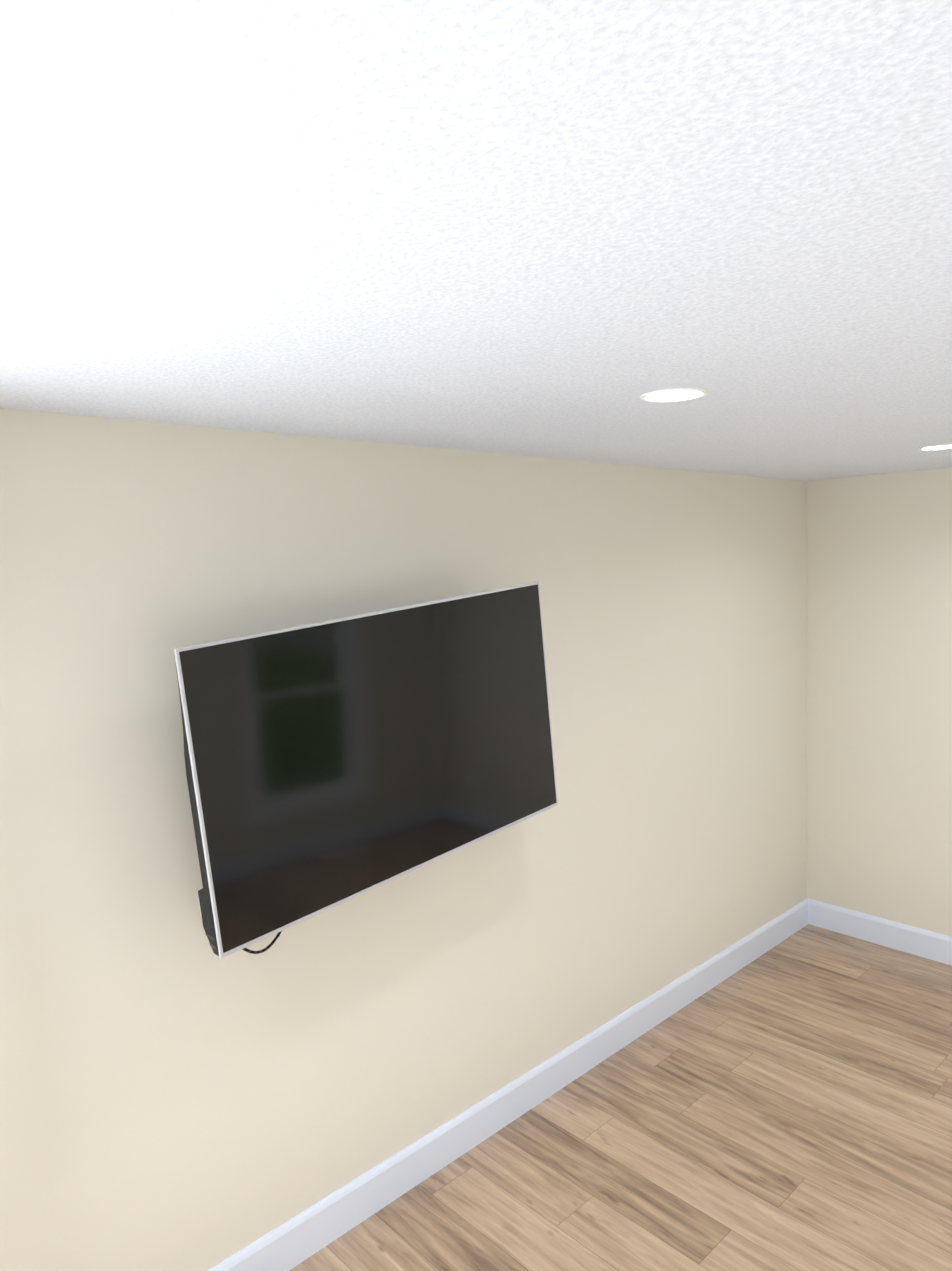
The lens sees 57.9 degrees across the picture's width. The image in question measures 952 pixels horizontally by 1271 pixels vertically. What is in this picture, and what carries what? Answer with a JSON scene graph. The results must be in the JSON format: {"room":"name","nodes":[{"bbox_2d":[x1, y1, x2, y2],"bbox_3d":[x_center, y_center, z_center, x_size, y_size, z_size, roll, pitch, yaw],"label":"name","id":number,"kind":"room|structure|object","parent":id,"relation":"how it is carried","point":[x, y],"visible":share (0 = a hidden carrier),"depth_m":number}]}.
{"room":"living room","nodes":[
{"label":"living room","id":0,"kind":"room"},
{"bbox_2d":[0,408,806,1270],"bbox_3d":[-0.288,0.611,2.850,5.630,2.440,0.160,-6,7,-43],"label":"wall","id":1,"kind":"structure","parent":0,"point":[176,1094],"depth_m":2.58},
{"bbox_2d":[174,582,557,957],"bbox_3d":[-0.296,0.355,2.527,1.291,0.980,0.278,-6,7,-43],"label":"tv","id":2,"kind":"object","parent":1,"relation":"attached to","point":[329,764],"visible":1,"depth_m":2.31},
{"bbox_2d":[208,898,811,1270],"bbox_3d":[-0.191,1.760,2.881,5.630,0.140,0.016,-6,7,-43],"label":"baseboard","id":3,"kind":"structure","parent":1,"relation":"attached to","point":[304,1234],"depth_m":3.08},
{"bbox_2d":[0,0,951,480],"bbox_3d":[0.977,-0.571,1.364,5.950,0.080,3.965,-6,7,-43],"label":"ceiling","id":4,"kind":"structure","parent":0,"point":[560,228],"depth_m":0.98},
{"bbox_2d":[640,388,707,401],"bbox_3d":[0.469,-0.569,2.044,0.158,0.004,0.158,-6,7,-43],"label":"recessed light","id":5,"kind":"object","parent":4,"relation":"in","point":[676,395],"visible":1,"depth_m":2.04},
{"bbox_2d":[918,444,951,449],"bbox_3d":[1.762,-0.712,3.259,0.158,0.004,0.158,-6,7,-43],"label":"recessed light","id":6,"kind":"object","parent":4,"relation":"in","point":[941,447],"visible":1,"depth_m":3.26},
{"bbox_2d":[289,924,951,1270],"bbox_3d":[1.058,1.929,1.572,5.950,0.060,3.965,-6,7,-43],"label":"floor","id":7,"kind":"structure","parent":0,"point":[785,1105],"depth_m":2.99},
{"bbox_2d":[807,467,951,936],"bbox_3d":[3.121,0.452,3.445,0.160,2.440,3.965,-6,7,-43],"label":"wall","id":8,"kind":"structure","parent":0,"point":[879,695],"depth_m":4.42},
{"bbox_2d":[812,899,951,965],"bbox_3d":[3.088,1.604,3.486,0.016,0.140,3.570,-6,7,-43],"label":"baseboard","id":9,"kind":"structure","parent":8,"relation":"attached to","point":[927,944],"depth_m":4.49}
]}

